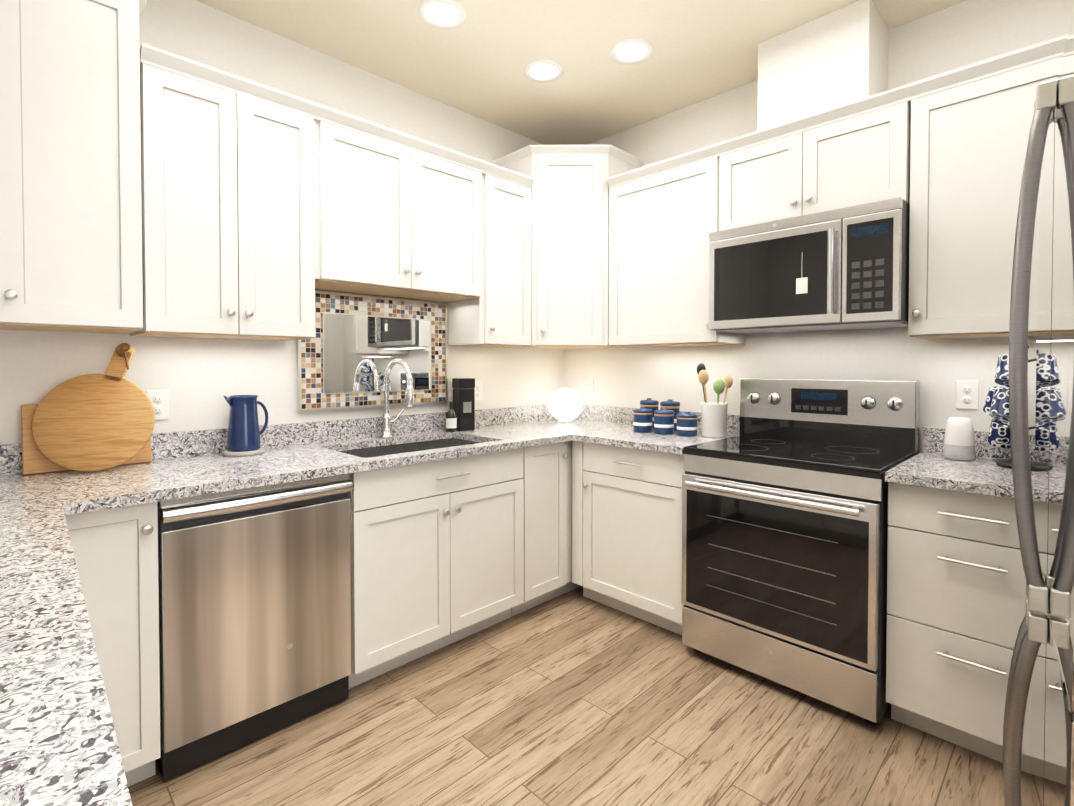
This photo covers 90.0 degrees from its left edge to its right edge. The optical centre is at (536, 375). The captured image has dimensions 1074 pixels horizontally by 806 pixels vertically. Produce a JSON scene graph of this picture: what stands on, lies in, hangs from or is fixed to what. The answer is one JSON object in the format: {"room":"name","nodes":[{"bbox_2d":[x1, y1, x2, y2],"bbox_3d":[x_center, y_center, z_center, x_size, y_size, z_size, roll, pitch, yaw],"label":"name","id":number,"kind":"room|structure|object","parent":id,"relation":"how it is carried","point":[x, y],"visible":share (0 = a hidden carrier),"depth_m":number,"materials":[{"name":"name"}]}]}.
{"room":"kitchen","nodes":[
{"label":"kitchen","id":0,"kind":"room"},
{"bbox_2d":[0,0,563,444],"bbox_3d":[-1.101,-0.144,2.547,3.760,2.745,0.120,-1,1,-45],"label":"wall","id":1,"kind":"structure","parent":0,"point":[198,378],"depth_m":2.33,"materials":[{"name":"paint"}]},
{"bbox_2d":[0,0,145,333],"bbox_3d":[-1.774,-0.709,1.514,1.083,1.126,0.377,-1,1,-45],"label":"upper cabinet","id":2,"kind":"object","parent":1,"relation":"attached to","point":[70,202],"visible":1,"depth_m":1.65,"materials":[{"name":"white paint"}]},
{"bbox_2d":[146,390,168,419],"bbox_3d":[-1.475,0.116,2.088,0.072,0.116,0.008,-1,1,-45],"label":"electrical outlet","id":3,"kind":"object","parent":1,"relation":"attached to","point":[159,399],"visible":0.88,"depth_m":2.09,"materials":[{"name":"plastic"}]},
{"bbox_2d":[129,43,534,346],"bbox_3d":[-0.777,-0.628,2.523,1.801,0.944,0.352,-1,1,-45],"label":"upper cabinet","id":4,"kind":"object","parent":1,"relation":"attached to","point":[267,211],"visible":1,"depth_m":2.15,"materials":[{"name":"white paint"}]},
{"bbox_2d":[297,290,447,411],"bbox_3d":[-0.801,-0.117,2.739,0.820,0.560,0.021,-1,1,-45],"label":"mirror","id":5,"kind":"object","parent":1,"relation":"attached to","point":[352,349],"visible":0.85,"depth_m":2.70,"materials":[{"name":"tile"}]},
{"bbox_2d":[474,381,482,400],"bbox_3d":[-0.352,0.095,3.202,0.072,0.116,0.008,-1,1,-45],"label":"electrical outlet","id":6,"kind":"object","parent":1,"relation":"attached to","point":[478,388],"visible":0.85,"depth_m":3.20,"materials":[{"name":"plastic"}]},
{"bbox_2d":[492,145,643,349],"bbox_3d":[0.188,-0.736,3.270,0.649,1.134,0.649,-1,1,-45],"label":"upper cabinet","id":7,"kind":"object","parent":1,"relation":"attached to","point":[569,248],"visible":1,"depth_m":3.06,"materials":[{"name":"white paint"}]},
{"bbox_2d":[128,586,1029,805],"bbox_3d":[0.159,1.300,1.301,3.760,0.100,3.700,-1,1,-45],"label":"floor","id":8,"kind":"structure","parent":0,"point":[574,697],"depth_m":1.81,"materials":[{"name":"brown wood"}]},
{"bbox_2d":[65,502,160,786],"bbox_3d":[-1.418,0.805,1.713,0.257,0.876,0.634,-1,1,-45],"label":"base cabinet","id":9,"kind":"object","parent":8,"relation":"on","point":[115,551],"visible":0.52,"depth_m":1.55,"materials":[{"name":"white paint"}]},
{"bbox_2d":[0,465,131,805],"bbox_3d":[-0.654,0.325,0.210,0.847,0.132,2.520,-1,1,-45],"label":"countertop","id":10,"kind":"structure","parent":9,"relation":"on","point":[58,743],"depth_m":0.65,"materials":[{"name":"stone"}]},
{"bbox_2d":[156,473,352,780],"bbox_3d":[-1.099,0.802,2.003,0.594,0.870,0.611,-1,1,-45],"label":"dishwasher","id":11,"kind":"object","parent":8,"relation":"on","point":[254,586],"visible":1,"depth_m":1.77,"materials":[{"name":"silver metal"}]},
{"bbox_2d":[348,448,523,688],"bbox_3d":[-0.581,0.790,2.539,0.881,0.876,0.640,-1,1,-45],"label":"base cabinet","id":12,"kind":"object","parent":8,"relation":"on","point":[437,554],"visible":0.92,"depth_m":2.28,"materials":[{"name":"white paint"}]},
{"bbox_2d":[0,405,619,508],"bbox_3d":[-0.826,0.381,2.279,3.514,0.316,0.657,-1,1,-45],"label":"countertop","id":13,"kind":"structure","parent":12,"relation":"on","point":[184,464],"depth_m":2.19,"materials":[{"name":"stone"}]},
{"bbox_2d":[21,404,151,474],"bbox_3d":[-1.587,0.213,1.907,0.350,0.232,0.062,-1,1,-45],"label":"rectangular cutting board","id":14,"kind":"object","parent":13,"relation":"on","point":[35,460],"visible":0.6,"depth_m":1.80,"materials":[{"name":"brown wood"}]},
{"bbox_2d":[32,343,154,470],"bbox_3d":[-1.516,0.107,1.845,0.317,0.440,0.153,-1,1,-45],"label":"round cutting board","id":15,"kind":"object","parent":13,"relation":"on","point":[96,422],"visible":1,"depth_m":1.84,"materials":[{"name":"brown wood"}]},
{"bbox_2d":[223,395,267,456],"bbox_3d":[-1.197,0.201,2.212,0.172,0.242,0.152,-1,1,-45],"label":"pitcher","id":16,"kind":"object","parent":13,"relation":"on","point":[244,434],"visible":0.98,"depth_m":2.16,"materials":[{"name":"blue ceramic"}]},
{"bbox_2d":[380,359,413,437],"bbox_3d":[-0.662,0.117,2.662,0.130,0.396,0.272,-1,1,-45],"label":"faucet","id":17,"kind":"object","parent":13,"relation":"on","point":[386,427],"visible":1,"depth_m":2.69,"materials":[{"name":"silver metal"}]},
{"bbox_2d":[446,401,456,431],"bbox_3d":[-0.470,0.227,2.947,0.059,0.165,0.059,-1,1,-45],"label":"wine bottle","id":18,"kind":"object","parent":13,"relation":"on","point":[451,421],"visible":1,"depth_m":2.93,"materials":[{"name":"glass"}]},
{"bbox_2d":[452,378,474,430],"bbox_3d":[-0.414,0.163,3.031,0.098,0.290,0.098,-1,1,-33],"label":"box","id":19,"kind":"object","parent":13,"relation":"on","point":[464,399],"visible":0.88,"depth_m":2.99,"materials":[{"name":"black plastic"}]},
{"bbox_2d":[548,388,582,422],"bbox_3d":[0.182,0.192,3.439,0.224,0.218,0.224,-1,1,-45],"label":"globe lamp","id":20,"kind":"object","parent":13,"relation":"on","point":[565,405],"visible":1,"depth_m":3.36,"materials":[{"name":"white glass"}]},
{"bbox_2d":[511,441,567,616],"bbox_3d":[-0.156,0.783,2.965,0.312,0.876,0.634,-1,1,-45],"label":"base cabinet","id":21,"kind":"object","parent":8,"relation":"on","point":[545,515],"visible":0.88,"depth_m":2.76,"materials":[{"name":"white paint"}]},
{"bbox_2d":[554,441,579,597],"bbox_3d":[0.169,0.777,3.318,0.646,0.876,0.590,-1,1,-45],"label":"base cabinet","id":22,"kind":"object","parent":8,"relation":"on","point":[570,585],"visible":0.04,"depth_m":2.91,"materials":[{"name":"white paint"}]},
{"bbox_2d":[572,440,593,599],"bbox_3d":[0.431,0.781,3.080,0.609,0.876,0.075,-1,1,-45],"label":"base cabinet","id":23,"kind":"object","parent":8,"relation":"on","point":[577,512],"visible":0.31,"depth_m":2.87,"materials":[{"name":"white paint"}]},
{"bbox_2d":[582,442,684,634],"bbox_3d":[0.658,0.785,2.828,0.640,0.876,0.603,-1,1,-45],"label":"base cabinet","id":24,"kind":"object","parent":8,"relation":"on","point":[632,531],"visible":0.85,"depth_m":2.62,"materials":[{"name":"white paint"}]},
{"bbox_2d":[572,407,739,454],"bbox_3d":[0.642,0.279,2.821,0.664,0.132,0.636,-1,1,-45],"label":"countertop","id":25,"kind":"structure","parent":24,"relation":"on","point":[613,427],"depth_m":2.84,"materials":[{"name":"stone"}]},
{"bbox_2d":[633,407,652,431],"bbox_3d":[0.583,0.242,2.958,0.108,0.135,0.108,-1,1,-45],"label":"canister","id":26,"kind":"object","parent":25,"relation":"on","point":[642,419],"visible":1,"depth_m":2.91,"materials":[{"name":"blue ceramic"}]},
{"bbox_2d":[640,398,658,428],"bbox_3d":[0.651,0.221,3.116,0.108,0.173,0.108,-1,1,-45],"label":"canister","id":27,"kind":"object","parent":25,"relation":"on","point":[650,403],"visible":0.46,"depth_m":3.07,"materials":[{"name":"blue ceramic"}]},
{"bbox_2d":[654,408,673,433],"bbox_3d":[0.678,0.244,2.869,0.108,0.135,0.108,-1,1,-45],"label":"canister","id":28,"kind":"object","parent":25,"relation":"on","point":[663,420],"visible":1,"depth_m":2.83,"materials":[{"name":"blue ceramic"}]},
{"bbox_2d":[660,399,679,430],"bbox_3d":[0.746,0.222,3.013,0.108,0.173,0.108,-1,1,-45],"label":"canister","id":29,"kind":"object","parent":25,"relation":"on","point":[670,404],"visible":0.52,"depth_m":2.97,"materials":[{"name":"blue ceramic"}]},
{"bbox_2d":[676,411,697,435],"bbox_3d":[0.780,0.251,2.794,0.108,0.123,0.108,-1,1,-45],"label":"canister","id":30,"kind":"object","parent":25,"relation":"on","point":[686,423],"visible":1,"depth_m":2.75,"materials":[{"name":"blue ceramic"}]},
{"bbox_2d":[696,363,732,437],"bbox_3d":[0.903,0.125,2.755,0.192,0.376,0.186,-1,1,-45],"label":"utensil crock","id":31,"kind":"object","parent":25,"relation":"on","point":[713,419],"visible":1,"depth_m":2.70,"materials":[{"name":"white ceramic"}]},
{"bbox_2d":[681,378,919,723],"bbox_3d":[1.110,0.627,2.304,0.708,1.210,0.754,-1,1,-45],"label":"range","id":32,"kind":"object","parent":8,"relation":"on","point":[784,530],"visible":1,"depth_m":2.11,"materials":[{"name":"silver metal"}]},
{"bbox_2d":[886,482,1033,773],"bbox_3d":[1.579,0.801,1.901,0.640,0.876,0.464,-1,1,-45],"label":"base cabinet","id":33,"kind":"object","parent":8,"relation":"on","point":[956,590],"visible":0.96,"depth_m":1.73,"materials":[{"name":"white paint"}]},
{"bbox_2d":[885,428,1034,500],"bbox_3d":[1.580,0.295,1.890,0.645,0.132,0.469,-1,1,-45],"label":"countertop","id":34,"kind":"structure","parent":33,"relation":"on","point":[928,468],"depth_m":1.86,"materials":[{"name":"stone"}]},
{"bbox_2d":[943,417,974,460],"bbox_3d":[1.633,0.243,2.076,0.098,0.163,0.098,-1,1,-45],"label":"smart speaker","id":35,"kind":"object","parent":34,"relation":"on","point":[959,440],"visible":1,"depth_m":2.04},
{"bbox_2d":[983,344,1035,470],"bbox_3d":[1.742,0.107,1.887,0.309,0.442,0.291,-1,1,-45],"label":"mug tree","id":36,"kind":"object","parent":34,"relation":"on","point":[996,406],"visible":0.23,"depth_m":1.89,"materials":[{"name":"blue ceramic"}]},
{"bbox_2d":[1003,11,1073,805],"bbox_3d":[1.338,0.340,0.847,0.898,1.835,0.910,1,1,40],"label":"refrigerator","id":37,"kind":"object","parent":8,"relation":"on","point":[1042,661],"visible":1,"depth_m":1.07,"materials":[{"name":"silver metal"}]},
{"bbox_2d":[195,0,966,144],"bbox_3d":[0.159,-1.555,1.252,3.760,0.120,3.700,-1,1,-45],"label":"ceiling","id":38,"kind":"structure","parent":0,"point":[481,57],"depth_m":2.48,"materials":[{"name":"paint"}]},
{"bbox_2d":[418,0,466,28],"bbox_3d":[-0.393,-1.548,2.242,0.200,0.084,0.200,-1,1,-45],"label":"recessed light","id":39,"kind":"object","parent":38,"relation":"in","point":[446,14],"visible":0.98,"depth_m":2.29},
{"bbox_2d":[524,60,563,81],"bbox_3d":[0.034,-1.556,2.683,0.200,0.084,0.200,-1,1,-45],"label":"recessed light","id":40,"kind":"object","parent":38,"relation":"in","point":[543,70],"visible":0.69,"depth_m":2.73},
{"bbox_2d":[610,38,652,63],"bbox_3d":[0.442,-1.553,2.515,0.200,0.084,0.200,-1,1,-45],"label":"recessed light","id":41,"kind":"object","parent":38,"relation":"in","point":[632,51],"visible":0.77,"depth_m":2.56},
{"bbox_2d":[757,0,888,130],"bbox_3d":[1.277,-1.307,2.408,0.309,0.413,0.445,-1,1,-45],"label":"cover","id":42,"kind":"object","parent":38,"relation":"attached to","point":[838,57],"depth_m":2.27,"materials":[{"name":"paint"}]},
{"bbox_2d":[564,0,1073,452],"bbox_3d":[1.451,-0.145,2.558,0.120,2.745,3.700,-1,1,-45],"label":"wall","id":43,"kind":"structure","parent":0,"point":[963,34],"depth_m":2.49,"materials":[{"name":"paint"}]},
{"bbox_2d":[585,379,593,396],"bbox_3d":[0.348,0.085,3.581,0.008,0.116,0.072,-1,1,-45],"label":"electrical outlet","id":44,"kind":"object","parent":43,"relation":"attached to","point":[589,387],"visible":1,"depth_m":3.58,"materials":[{"name":"plastic"}]},
{"bbox_2d":[606,34,1067,346],"bbox_3d":[1.189,-0.627,2.474,0.352,0.944,1.918,-1,1,-45],"label":"upper cabinet","id":45,"kind":"object","parent":43,"relation":"attached to","point":[942,155],"visible":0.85,"depth_m":2.11,"materials":[{"name":"white paint"}]},
{"bbox_2d":[709,197,909,333],"bbox_3d":[1.205,-0.434,2.378,0.468,0.455,0.756,-1,1,-45],"label":"microwave","id":46,"kind":"object","parent":45,"relation":"attached to","point":[846,268],"visible":0.96,"depth_m":2.19,"materials":[{"name":"silver metal"}]},
{"bbox_2d":[956,380,978,408],"bbox_3d":[1.742,0.079,2.175,0.008,0.116,0.072,-1,1,-45],"label":"electrical outlet","id":47,"kind":"object","parent":43,"relation":"attached to","point":[967,394],"visible":1,"depth_m":2.17,"materials":[{"name":"plastic"}]}
]}

